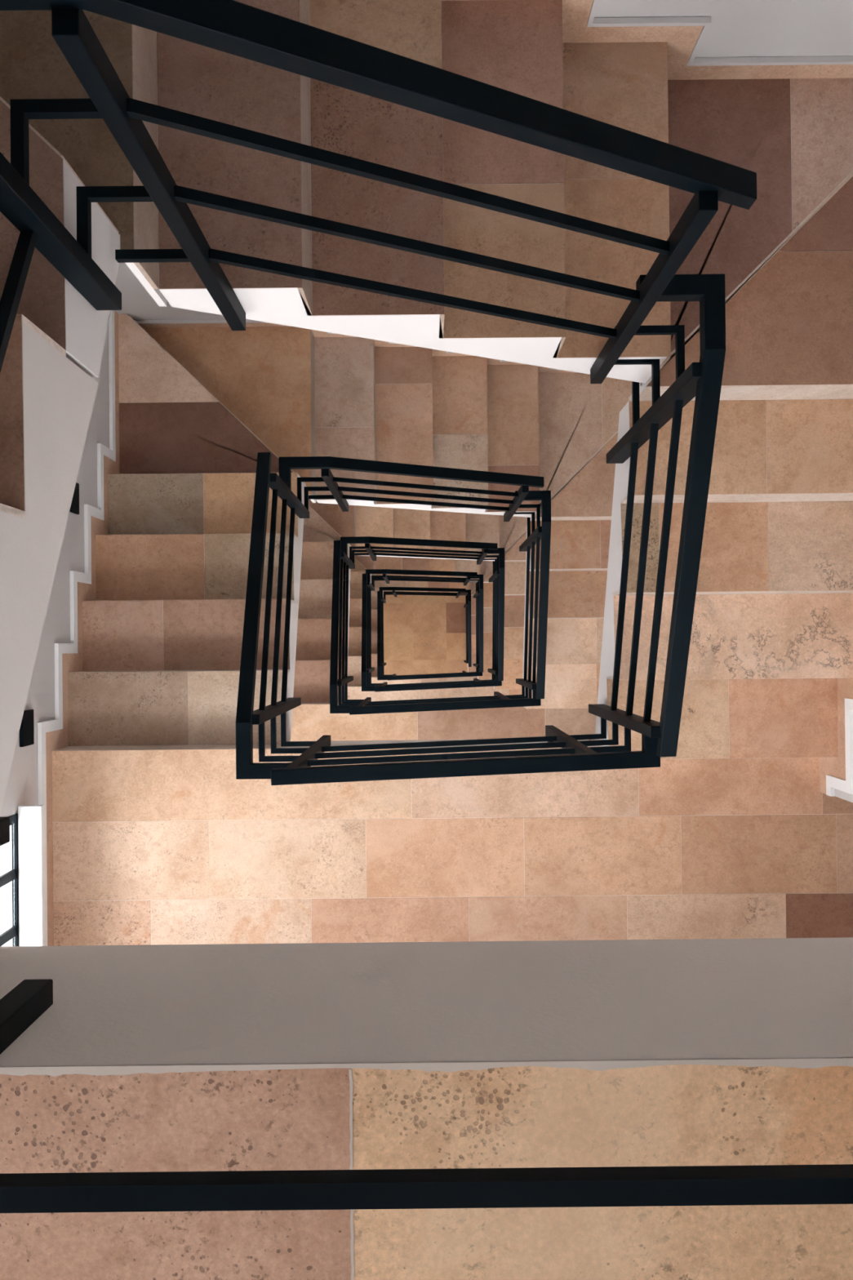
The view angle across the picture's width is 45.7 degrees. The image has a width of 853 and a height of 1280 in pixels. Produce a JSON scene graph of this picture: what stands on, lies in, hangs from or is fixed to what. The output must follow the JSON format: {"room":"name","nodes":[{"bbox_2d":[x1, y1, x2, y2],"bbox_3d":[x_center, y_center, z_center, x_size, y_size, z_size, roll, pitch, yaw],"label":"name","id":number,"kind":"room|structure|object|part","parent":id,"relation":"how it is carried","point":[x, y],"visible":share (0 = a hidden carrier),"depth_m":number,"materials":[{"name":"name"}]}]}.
{"room":"stairwell","nodes":[
{"label":"stairwell","id":0,"kind":"room"},
{"bbox_2d":[0,324,109,946],"bbox_3d":[-1.498,0.112,6.757,0.218,17.019,3.575,-1,90,0],"label":"wall","id":1,"kind":"structure","parent":0,"point":[22,788],"depth_m":3.76,"materials":[{"name":"white paint"}]},
{"bbox_2d":[0,804,44,946],"bbox_3d":[-1.337,1.058,2.881,0.096,1.080,1.008,-1,90,0],"label":"window","id":2,"kind":"structure","parent":1,"relation":"in","point":[28,929],"depth_m":3.40,"materials":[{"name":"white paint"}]},
{"bbox_3d":[-1.329,1.062,3.409,0.079,0.024,1.008,-1,90,0],"label":"sill","id":3,"kind":"part","parent":2,"relation":"part of","materials":[{"name":"white paint"}]},
{"bbox_2d":[19,709,34,746],"bbox_3d":[-1.375,0.303,3.482,0.012,0.102,0.122,-1,90,0],"label":"step light","id":4,"kind":"object","parent":1,"relation":"attached to","point":[27,726],"visible":0.81,"depth_m":3.47,"materials":[{"name":"black paint"}]},
{"bbox_2d":[0,314,98,813],"bbox_3d":[-0.962,-0.032,1.287,0.840,0.834,0.820,-1,90,0],"label":"flight","id":5,"kind":"object","parent":1,"relation":"attached to","point":[46,401],"visible":1,"depth_m":1.40,"materials":[{"name":"paint"}]},
{"bbox_2d":[0,151,121,846],"bbox_3d":[-0.480,-0.136,0.937,0.184,1.516,1.054,-1,90,0],"label":"stair railing","id":6,"kind":"object","parent":5,"relation":"attached to","point":[39,228],"visible":1,"depth_m":1.35,"materials":[{"name":"black metal"}]},
{"bbox_3d":[-0.511,0.219,0.696,0.049,0.979,0.030,-1,90,0],"label":"post","id":7,"kind":"part","parent":6,"relation":"part of","materials":[{"name":"black metal"}]},
{"bbox_3d":[-0.532,-0.571,1.197,0.043,1.002,0.030,-1,90,0],"label":"post","id":8,"kind":"part","parent":6,"relation":"part of","materials":[{"name":"black metal"}]},
{"bbox_2d":[69,482,79,514],"bbox_3d":[-1.385,-0.560,3.971,0.012,0.102,0.122,-1,90,0],"label":"step light","id":9,"kind":"object","parent":1,"relation":"attached to","point":[74,508],"visible":0.64,"depth_m":3.98,"materials":[{"name":"black paint"}]},
{"bbox_2d":[37,310,115,946],"bbox_3d":[-1.377,0.093,4.039,0.015,0.889,3.135,-1,90,0],"label":"trim","id":10,"kind":"structure","parent":1,"relation":"attached to","point":[55,724],"depth_m":3.94,"materials":[{"name":"white paint"}]},
{"bbox_2d":[45,310,119,946],"bbox_3d":[-1.379,0.093,4.095,0.010,0.923,3.135,-1,90,0],"label":"baseboard","id":11,"kind":"structure","parent":1,"relation":"attached to","point":[71,662],"depth_m":3.96,"materials":[{"name":"stone"}]},
{"bbox_2d":[0,9,166,377],"bbox_3d":[-0.964,-0.966,1.836,0.856,0.561,1.055,-1,90,0],"label":"quarter landing","id":12,"kind":"object","parent":1,"relation":"attached to","point":[65,154],"visible":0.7,"depth_m":1.84,"materials":[{"name":"paint"}]},
{"bbox_2d":[53,472,305,751],"bbox_3d":[-0.967,-0.155,4.211,0.840,1.002,1.140,-1,90,0],"label":"flight","id":13,"kind":"object","parent":1,"relation":"attached to","point":[162,632],"visible":0.84,"depth_m":4.05,"materials":[{"name":"paint"}]},
{"bbox_2d":[235,452,315,779],"bbox_3d":[-0.483,-0.118,3.693,0.184,1.504,1.054,-1,90,0],"label":"stair railing","id":14,"kind":"object","parent":13,"relation":"attached to","point":[246,717],"visible":0.87,"depth_m":3.31,"materials":[{"name":"black metal"}]},
{"bbox_3d":[-0.483,-0.121,3.229,0.184,0.575,1.054,-1,90,0],"label":"handrail","id":15,"kind":"part","parent":14,"relation":"part of","materials":[{"name":"black metal"}]},
{"bbox_3d":[-0.515,0.237,3.463,0.049,0.990,0.030,-1,90,0],"label":"post","id":16,"kind":"part","parent":14,"relation":"part of","materials":[{"name":"black metal"}]},
{"bbox_3d":[-0.535,-0.553,3.953,0.043,0.990,0.030,-1,90,0],"label":"post","id":17,"kind":"part","parent":14,"relation":"part of","materials":[{"name":"black metal"}]},
{"bbox_2d":[293,541,350,704],"bbox_3d":[-0.971,-0.136,7.101,0.840,1.002,1.140,-1,90,0],"label":"flight","id":18,"kind":"object","parent":1,"relation":"attached to","point":[313,654],"visible":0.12,"depth_m":6.94,"materials":[{"name":"paint"}]},
{"bbox_2d":[329,540,364,713],"bbox_3d":[-0.487,-0.099,6.583,0.184,1.504,1.054,-1,90,0],"label":"stair railing","id":19,"kind":"object","parent":18,"relation":"attached to","point":[339,637],"visible":0.91,"depth_m":6.23,"materials":[{"name":"black metal"}]},
{"bbox_3d":[-0.518,0.256,6.353,0.049,0.990,0.030,-1,90,0],"label":"post","id":20,"kind":"part","parent":19,"relation":"part of","materials":[{"name":"black metal"}]},
{"bbox_3d":[-0.539,-0.534,6.843,0.043,0.990,0.030,-1,90,0],"label":"post","id":21,"kind":"part","parent":19,"relation":"part of","materials":[{"name":"black metal"}]},
{"bbox_2d":[347,571,371,686],"bbox_3d":[-0.974,-0.117,9.991,0.840,1.002,1.140,-1,90,0],"label":"flight","id":22,"kind":"object","parent":1,"relation":"attached to","point":[354,657],"visible":0.04,"depth_m":9.83,"materials":[{"name":"paint"}]},
{"bbox_2d":[361,573,382,691],"bbox_3d":[-0.490,-0.081,9.473,0.184,1.504,1.054,-1,90,0],"label":"stair railing","id":23,"kind":"object","parent":22,"relation":"attached to","point":[366,668],"visible":0.9,"depth_m":9.09,"materials":[{"name":"black metal"}]},
{"bbox_3d":[-0.522,0.274,9.243,0.049,0.990,0.030,-1,90,0],"label":"post","id":24,"kind":"part","parent":23,"relation":"part of","materials":[{"name":"black metal"}]},
{"bbox_3d":[-0.542,-0.515,9.733,0.043,0.990,0.030,-1,90,0],"label":"post","id":25,"kind":"part","parent":23,"relation":"part of","materials":[{"name":"black metal"}]},
{"bbox_2d":[371,587,379,677],"bbox_3d":[-0.978,-0.099,12.881,0.840,1.002,1.140,-1,90,0],"label":"flight","id":26,"kind":"object","parent":1,"relation":"attached to","point":[374,593],"visible":0.02,"depth_m":12.72,"materials":[{"name":"paint"}]},
{"bbox_2d":[377,591,392,679],"bbox_3d":[-0.494,-0.062,12.363,0.184,1.504,1.054,-1,90,0],"label":"stair railing","id":27,"kind":"object","parent":26,"relation":"attached to","point":[380,600],"visible":0.88,"depth_m":11.94,"materials":[{"name":"black metal"}]},
{"bbox_2d":[382,590,467,675],"bbox_3d":[0.667,0.145,15.275,4.129,0.012,3.134,-1,90,0],"label":"floor","id":28,"kind":"structure","parent":0,"point":[416,628],"depth_m":15.27,"materials":[{"name":"stone"}]},
{"bbox_2d":[467,595,475,671],"bbox_3d":[1.014,-0.082,14.919,0.832,0.993,1.142,-1,90,0],"label":"flight","id":29,"kind":"object","parent":28,"relation":"on","point":[473,668],"visible":0.02,"depth_m":14.76,"materials":[{"name":"paint"}]},
{"bbox_2d":[459,589,471,666],"bbox_3d":[0.522,-0.147,14.400,0.186,1.523,1.056,-2,90,0],"label":"stair railing","id":30,"kind":"object","parent":29,"relation":"attached to","point":[468,597],"visible":0.85,"depth_m":13.98,"materials":[{"name":"black metal"}]},
{"bbox_2d":[115,0,852,319],"bbox_3d":[0.010,-1.582,6.770,2.833,17.019,0.218,-1,90,0],"label":"wall","id":31,"kind":"structure","parent":0,"point":[737,28],"depth_m":2.50,"materials":[{"name":"white paint"}]},
{"bbox_2d":[118,314,315,502],"bbox_3d":[-0.969,-1.075,4.786,0.856,0.442,0.798,-1,90,0],"label":"quarter landing","id":32,"kind":"object","parent":31,"relation":"attached to","point":[193,400],"visible":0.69,"depth_m":4.57,"materials":[{"name":"paint"}]},
{"bbox_2d":[302,499,355,550],"bbox_3d":[-0.973,-1.056,7.676,0.856,0.442,0.798,-1,90,0],"label":"quarter landing","id":33,"kind":"object","parent":31,"relation":"attached to","point":[326,522],"visible":0.19,"depth_m":7.62,"materials":[{"name":"paint"}]},
{"bbox_2d":[134,319,558,369],"bbox_3d":[0.013,-1.475,5.085,2.830,0.862,0.015,-1,90,0],"label":"trim","id":34,"kind":"structure","parent":31,"relation":"attached to","point":[178,321],"depth_m":4.65,"materials":[{"name":"white paint"}]},
{"bbox_2d":[138,322,573,373],"bbox_3d":[0.013,-1.477,5.127,2.830,0.923,0.010,-1,90,0],"label":"baseboard","id":35,"kind":"structure","parent":31,"relation":"attached to","point":[316,333],"depth_m":4.90,"materials":[{"name":"paint"}]},
{"bbox_2d":[350,555,373,575],"bbox_3d":[-0.976,-1.037,10.566,0.856,0.442,0.798,-1,90,0],"label":"quarter landing","id":36,"kind":"object","parent":31,"relation":"attached to","point":[362,563],"visible":0.05,"depth_m":10.51,"materials":[{"name":"paint"}]},
{"bbox_2d":[374,580,385,591],"bbox_3d":[-0.980,-1.018,13.456,0.856,0.442,0.798,-1,90,0],"label":"quarter landing","id":37,"kind":"object","parent":31,"relation":"attached to","point":[378,584],"visible":0.05,"depth_m":13.40,"materials":[{"name":"paint"}]},
{"bbox_2d":[132,0,671,383],"bbox_3d":[0.030,-1.101,2.314,1.154,0.933,0.798,-1,90,0],"label":"flight","id":38,"kind":"object","parent":31,"relation":"attached to","point":[517,46],"visible":0.81,"depth_m":2.19,"materials":[{"name":"paint"}]},
{"bbox_2d":[0,0,756,383],"bbox_3d":[-0.025,-0.663,1.851,1.104,1.547,0.148,-1,90,0],"label":"stair railing","id":39,"kind":"object","parent":38,"relation":"attached to","point":[232,27],"visible":0.98,"depth_m":1.44,"materials":[{"name":"black metal"}]},
{"bbox_3d":[-0.399,-0.681,1.635,0.030,1.042,0.039,-1,90,0],"label":"post","id":40,"kind":"part","parent":39,"relation":"part of","materials":[{"name":"black metal"}]},
{"bbox_3d":[-0.024,-0.674,1.364,1.104,0.574,0.134,-1,90,0],"label":"handrail","id":41,"kind":"part","parent":39,"relation":"part of","materials":[{"name":"black metal"}]},
{"bbox_3d":[0.440,-0.687,2.103,0.030,1.045,0.039,-1,90,0],"label":"post","id":42,"kind":"part","parent":39,"relation":"part of","materials":[{"name":"black metal"}]},
{"bbox_2d":[310,328,539,517],"bbox_3d":[0.026,-1.082,5.204,1.154,0.933,0.798,-1,90,0],"label":"flight","id":43,"kind":"object","parent":31,"relation":"attached to","point":[403,405],"visible":0.7,"depth_m":5.08,"materials":[{"name":"paint"}]},
{"bbox_2d":[278,456,544,521],"bbox_3d":[-0.029,-0.645,4.741,1.104,1.547,0.148,-1,90,0],"label":"stair railing","id":44,"kind":"object","parent":43,"relation":"attached to","point":[325,464],"visible":0.93,"depth_m":4.34,"materials":[{"name":"black metal"}]},
{"bbox_3d":[-0.403,-0.663,4.525,0.030,1.042,0.039,-1,90,0],"label":"post","id":45,"kind":"part","parent":44,"relation":"part of","materials":[{"name":"black metal"}]},
{"bbox_3d":[-0.028,-0.655,4.254,1.104,0.574,0.134,-1,90,0],"label":"handrail","id":46,"kind":"part","parent":44,"relation":"part of","materials":[{"name":"black metal"}]},
{"bbox_3d":[0.437,-0.668,4.992,0.030,1.045,0.039,-1,90,0],"label":"post","id":47,"kind":"part","parent":44,"relation":"part of","materials":[{"name":"black metal"}]},
{"bbox_2d":[354,505,499,560],"bbox_3d":[0.023,-1.063,8.094,1.154,0.933,0.798,-1,90,0],"label":"flight","id":48,"kind":"object","parent":31,"relation":"attached to","point":[375,522],"visible":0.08,"depth_m":7.97,"materials":[{"name":"paint"}]},
{"bbox_2d":[340,536,497,564],"bbox_3d":[-0.032,-0.626,7.631,1.104,1.547,0.148,-1,90,0],"label":"stair railing","id":49,"kind":"object","parent":48,"relation":"attached to","point":[367,549],"visible":0.88,"depth_m":7.25,"materials":[{"name":"black metal"}]},
{"bbox_3d":[-0.406,-0.644,7.415,0.030,1.042,0.039,-1,90,0],"label":"post","id":50,"kind":"part","parent":49,"relation":"part of","materials":[{"name":"black metal"}]},
{"bbox_3d":[-0.032,-0.636,7.144,1.104,0.574,0.134,-1,90,0],"label":"handrail","id":51,"kind":"part","parent":49,"relation":"part of","materials":[{"name":"black metal"}]},
{"bbox_3d":[0.433,-0.649,7.882,0.030,1.045,0.039,-1,90,0],"label":"post","id":52,"kind":"part","parent":49,"relation":"part of","materials":[{"name":"black metal"}]},
{"bbox_2d":[373,555,480,582],"bbox_3d":[0.019,-1.045,10.984,1.154,0.933,0.798,-1,90,0],"label":"flight","id":53,"kind":"object","parent":31,"relation":"attached to","point":[381,562],"visible":0.03,"depth_m":10.86,"materials":[{"name":"paint"}]},
{"bbox_2d":[365,568,477,586],"bbox_3d":[-0.036,-0.607,10.521,1.104,1.547,0.148,-1,90,0],"label":"stair railing","id":54,"kind":"object","parent":53,"relation":"attached to","point":[384,577],"visible":0.85,"depth_m":10.14,"materials":[{"name":"black metal"}]},
{"bbox_3d":[-0.410,-0.625,10.305,0.030,1.042,0.039,-1,90,0],"label":"post","id":55,"kind":"part","parent":54,"relation":"part of","materials":[{"name":"black metal"}]},
{"bbox_3d":[0.430,-0.630,10.772,0.030,1.045,0.039,-1,90,0],"label":"post","id":56,"kind":"part","parent":54,"relation":"part of","materials":[{"name":"black metal"}]},
{"bbox_2d":[385,580,469,595],"bbox_3d":[0.015,-1.026,13.873,1.154,0.933,0.798,-1,90,0],"label":"flight","id":57,"kind":"object","parent":31,"relation":"attached to","point":[392,583],"visible":0.02,"depth_m":13.74,"materials":[{"name":"paint"}]},
{"bbox_2d":[379,586,466,600],"bbox_3d":[-0.039,-0.588,13.411,1.104,1.547,0.148,-1,90,0],"label":"stair railing","id":58,"kind":"object","parent":57,"relation":"attached to","point":[393,592],"visible":0.84,"depth_m":13.01,"materials":[{"name":"black metal"}]},
{"bbox_2d":[469,582,475,595],"bbox_3d":[1.004,-1.032,14.365,0.833,0.215,0.799,-1,90,0],"label":"quarter landing","id":59,"kind":"object","parent":31,"relation":"attached to","point":[472,585],"visible":0.02,"depth_m":14.26,"materials":[{"name":"paint"}]},
{"bbox_2d":[480,560,493,582],"bbox_3d":[1.008,-1.051,11.475,0.833,0.215,0.799,-1,90,0],"label":"quarter landing","id":60,"kind":"object","parent":31,"relation":"attached to","point":[486,566],"visible":0.02,"depth_m":11.37,"materials":[{"name":"paint"}]},
{"bbox_2d":[499,515,574,559],"bbox_3d":[1.012,-1.070,8.585,0.833,0.215,0.799,-1,90,0],"label":"quarter landing","id":61,"kind":"object","parent":31,"relation":"attached to","point":[513,533],"visible":0.02,"depth_m":8.47,"materials":[{"name":"paint"}]},
{"bbox_2d":[534,372,631,517],"bbox_3d":[1.015,-1.089,5.695,0.833,0.215,0.799,-1,90,0],"label":"quarter landing","id":62,"kind":"object","parent":31,"relation":"attached to","point":[579,418],"visible":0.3,"depth_m":5.59,"materials":[{"name":"paint"}]},
{"bbox_2d":[441,0,852,79],"bbox_3d":[0.017,-1.496,2.237,2.830,0.923,0.010,-1,90,0],"label":"baseboard","id":63,"kind":"structure","parent":31,"relation":"attached to","point":[682,41],"depth_m":2.54,"materials":[{"name":"stone"}]},
{"bbox_2d":[586,0,852,66],"bbox_3d":[0.017,-1.494,2.195,2.830,0.862,0.015,-1,90,0],"label":"trim","id":64,"kind":"structure","parent":31,"relation":"attached to","point":[705,21],"depth_m":2.59,"materials":[{"name":"white paint"}]},
{"bbox_2d":[639,78,852,394],"bbox_3d":[1.019,-1.107,2.805,0.833,0.215,0.799,-1,90,0],"label":"quarter landing","id":65,"kind":"object","parent":31,"relation":"attached to","point":[785,260],"visible":0.66,"depth_m":2.70,"materials":[{"name":"paint"}]},
{"bbox_2d":[779,399,852,802],"bbox_3d":[1.546,-0.566,6.765,0.218,17.019,2.282,-1,90,0],"label":"wall","id":66,"kind":"structure","parent":0,"point":[843,795],"depth_m":3.52,"materials":[{"name":"white paint"}]},
{"bbox_2d":[477,582,493,679],"bbox_3d":[1.017,-0.101,12.029,0.832,0.993,1.142,-1,90,0],"label":"flight","id":67,"kind":"object","parent":66,"relation":"attached to","point":[487,586],"visible":0.03,"depth_m":11.87,"materials":[{"name":"paint"}]},
{"bbox_2d":[468,574,483,671],"bbox_3d":[0.526,-0.166,11.511,0.186,1.523,1.056,-2,90,0],"label":"stair railing","id":68,"kind":"object","parent":67,"relation":"attached to","point":[478,595],"visible":0.88,"depth_m":11.12,"materials":[{"name":"black metal"}]},
{"bbox_3d":[0.571,-0.506,11.289,0.052,1.010,0.030,-1,90,0],"label":"post","id":69,"kind":"part","parent":68,"relation":"part of","materials":[{"name":"black metal"}]},
{"bbox_2d":[493,560,525,689],"bbox_3d":[1.021,-0.120,9.139,0.832,0.993,1.142,-1,90,0],"label":"flight","id":70,"kind":"object","parent":66,"relation":"attached to","point":[515,570],"visible":0.06,"depth_m":8.98,"materials":[{"name":"paint"}]},
{"bbox_2d":[481,547,505,680],"bbox_3d":[0.529,-0.184,8.620,0.186,1.523,1.056,-2,90,0],"label":"stair railing","id":71,"kind":"object","parent":70,"relation":"attached to","point":[497,578],"visible":0.94,"depth_m":8.26,"materials":[{"name":"black metal"}]},
{"bbox_3d":[0.597,0.278,8.879,0.056,1.000,0.030,-1,90,0],"label":"post","id":72,"kind":"part","parent":71,"relation":"part of","materials":[{"name":"black metal"}]},
{"bbox_3d":[0.575,-0.525,8.399,0.052,1.010,0.030,-1,90,0],"label":"post","id":73,"kind":"part","parent":71,"relation":"part of","materials":[{"name":"black metal"}]},
{"bbox_2d":[522,515,611,708],"bbox_3d":[1.024,-0.139,6.249,0.832,0.993,1.142,-1,90,0],"label":"flight","id":74,"kind":"object","parent":66,"relation":"attached to","point":[580,547],"visible":0.45,"depth_m":6.09,"materials":[{"name":"paint"}]},
{"bbox_2d":[514,490,551,698],"bbox_3d":[0.533,-0.203,5.731,0.186,1.523,1.056,-2,90,0],"label":"stair railing","id":75,"kind":"object","parent":74,"relation":"attached to","point":[543,532],"visible":0.93,"depth_m":5.36,"materials":[{"name":"black metal"}]},
{"bbox_3d":[0.601,0.259,5.989,0.056,1.000,0.030,-1,90,0],"label":"post","id":76,"kind":"part","parent":75,"relation":"part of","materials":[{"name":"black metal"}]},
{"bbox_3d":[0.578,-0.544,5.509,0.052,1.010,0.030,-1,90,0],"label":"post","id":77,"kind":"part","parent":75,"relation":"part of","materials":[{"name":"black metal"}]},
{"bbox_2d":[594,382,852,759],"bbox_3d":[1.028,-0.158,3.359,0.832,0.993,1.142,-1,90,0],"label":"flight","id":78,"kind":"object","parent":66,"relation":"attached to","point":[771,642],"visible":0.78,"depth_m":3.20,"materials":[{"name":"paint"}]},
{"bbox_2d":[588,274,725,756],"bbox_3d":[0.536,-0.222,2.841,0.186,1.523,1.056,-2,90,0],"label":"stair railing","id":79,"kind":"object","parent":78,"relation":"attached to","point":[702,380],"visible":0.87,"depth_m":2.42,"materials":[{"name":"black metal"}]},
{"bbox_3d":[0.605,0.240,3.099,0.056,1.000,0.030,-1,90,0],"label":"post","id":80,"kind":"part","parent":79,"relation":"part of","materials":[{"name":"black metal"}]},
{"bbox_3d":[0.582,-0.563,2.619,0.052,1.010,0.030,-1,90,0],"label":"post","id":81,"kind":"part","parent":79,"relation":"part of","materials":[{"name":"black metal"}]},
{"bbox_3d":[0.542,-0.225,2.369,0.176,0.580,1.056,-2,90,0],"label":"handrail","id":82,"kind":"part","parent":79,"relation":"part of","materials":[{"name":"black metal"}]},
{"bbox_2d":[819,677,852,794],"bbox_3d":[1.436,-0.477,3.252,0.010,0.923,2.062,-1,90,0],"label":"baseboard","id":83,"kind":"structure","parent":66,"relation":"attached to","point":[833,766],"depth_m":3.52,"materials":[{"name":"stone"}]},
{"bbox_2d":[826,697,852,796],"bbox_3d":[1.434,-0.478,3.196,0.015,0.889,2.062,-1,90,0],"label":"trim","id":84,"kind":"structure","parent":66,"relation":"attached to","point":[833,783],"depth_m":3.45,"materials":[{"name":"white paint"}]},
{"bbox_3d":[0.694,1.768,6.749,4.130,17.019,0.219,-1,90,0],"label":"wall","id":85,"kind":"structure","parent":0,"visible":0},
{"bbox_2d":[0,937,852,1279],"bbox_3d":[0.694,0.985,1.041,4.130,0.355,1.269,-1,90,0],"label":"stair landing","id":86,"kind":"structure","parent":85,"relation":"attached to","point":[227,1057],"depth_m":0.87,"materials":[{"name":"paint"}]},
{"bbox_2d":[0,978,852,1213],"bbox_3d":[0.111,0.319,0.463,1.076,1.121,0.144,-1,90,0],"label":"stair railing","id":87,"kind":"object","parent":86,"relation":"attached to","point":[832,1184],"visible":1,"depth_m":0.66,"materials":[{"name":"black metal"}]},
{"bbox_3d":[-0.391,0.352,0.480,0.030,1.085,0.026,-1,90,0],"label":"post","id":88,"kind":"part","parent":87,"relation":"part of","materials":[{"name":"black metal"}]},
{"bbox_2d":[371,675,492,684],"bbox_3d":[0.680,1.069,12.538,4.130,0.330,1.251,-1,90,0],"label":"stair landing","id":89,"kind":"structure","parent":85,"relation":"attached to","point":[374,680],"depth_m":12.38,"materials":[{"name":"paint"}]},
{"bbox_2d":[387,666,482,680],"bbox_3d":[0.102,0.420,11.997,1.087,1.071,0.139,-7,90,0],"label":"stair railing","id":90,"kind":"object","parent":89,"relation":"attached to","point":[464,673],"visible":0.84,"depth_m":11.46,"materials":[{"name":"black metal"}]},
{"bbox_2d":[347,686,521,701],"bbox_3d":[0.683,1.050,9.648,4.130,0.330,1.251,-1,90,0],"label":"stair landing","id":91,"kind":"structure","parent":85,"relation":"attached to","point":[353,692],"depth_m":9.48,"materials":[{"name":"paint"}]},
{"bbox_2d":[374,673,502,691],"bbox_3d":[0.106,0.402,9.107,1.087,1.071,0.139,-7,90,0],"label":"stair railing","id":92,"kind":"object","parent":91,"relation":"attached to","point":[476,682],"visible":0.85,"depth_m":8.57,"materials":[{"name":"black metal"}]},
{"bbox_3d":[-0.387,0.417,9.124,0.030,1.035,0.040,-1,90,0],"label":"post","id":93,"kind":"part","parent":92,"relation":"part of","materials":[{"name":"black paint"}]},
{"bbox_2d":[289,703,596,741],"bbox_3d":[0.687,1.031,6.758,4.130,0.330,1.251,-1,90,0],"label":"stair landing","id":94,"kind":"structure","parent":85,"relation":"attached to","point":[309,722],"depth_m":6.60,"materials":[{"name":"paint"}]},
{"bbox_2d":[349,685,541,715],"bbox_3d":[0.110,0.383,6.217,1.087,1.071,0.139,-7,90,0],"label":"stair railing","id":95,"kind":"object","parent":94,"relation":"attached to","point":[366,706],"visible":0.85,"depth_m":5.68,"materials":[{"name":"black metal"}]},
{"bbox_3d":[-0.383,0.399,6.235,0.030,1.035,0.040,-1,90,0],"label":"post","id":96,"kind":"part","parent":95,"relation":"part of","materials":[{"name":"black metal"}]},
{"bbox_3d":[0.466,0.361,6.236,0.030,1.035,0.041,-1,90,0],"label":"post","id":97,"kind":"part","parent":95,"relation":"part of","materials":[{"name":"black metal"}]},
{"bbox_2d":[52,739,852,946],"bbox_3d":[0.690,1.012,3.868,4.130,0.330,1.251,-1,90,0],"label":"stair landing","id":98,"kind":"structure","parent":85,"relation":"attached to","point":[150,846],"depth_m":3.70,"materials":[{"name":"paint"}]},
{"bbox_2d":[270,717,660,785],"bbox_3d":[0.113,0.364,3.327,1.087,1.071,0.139,-7,90,0],"label":"stair railing","id":99,"kind":"object","parent":98,"relation":"attached to","point":[575,755],"visible":0.84,"depth_m":2.82,"materials":[{"name":"black metal"}]},
{"bbox_3d":[-0.380,0.380,3.345,0.030,1.035,0.040,-1,90,0],"label":"post","id":100,"kind":"part","parent":99,"relation":"part of","materials":[{"name":"black metal"}]},
{"bbox_3d":[0.469,0.343,3.346,0.030,1.035,0.041,-1,90,0],"label":"post","id":101,"kind":"part","parent":99,"relation":"part of","materials":[{"name":"black metal"}]}
]}

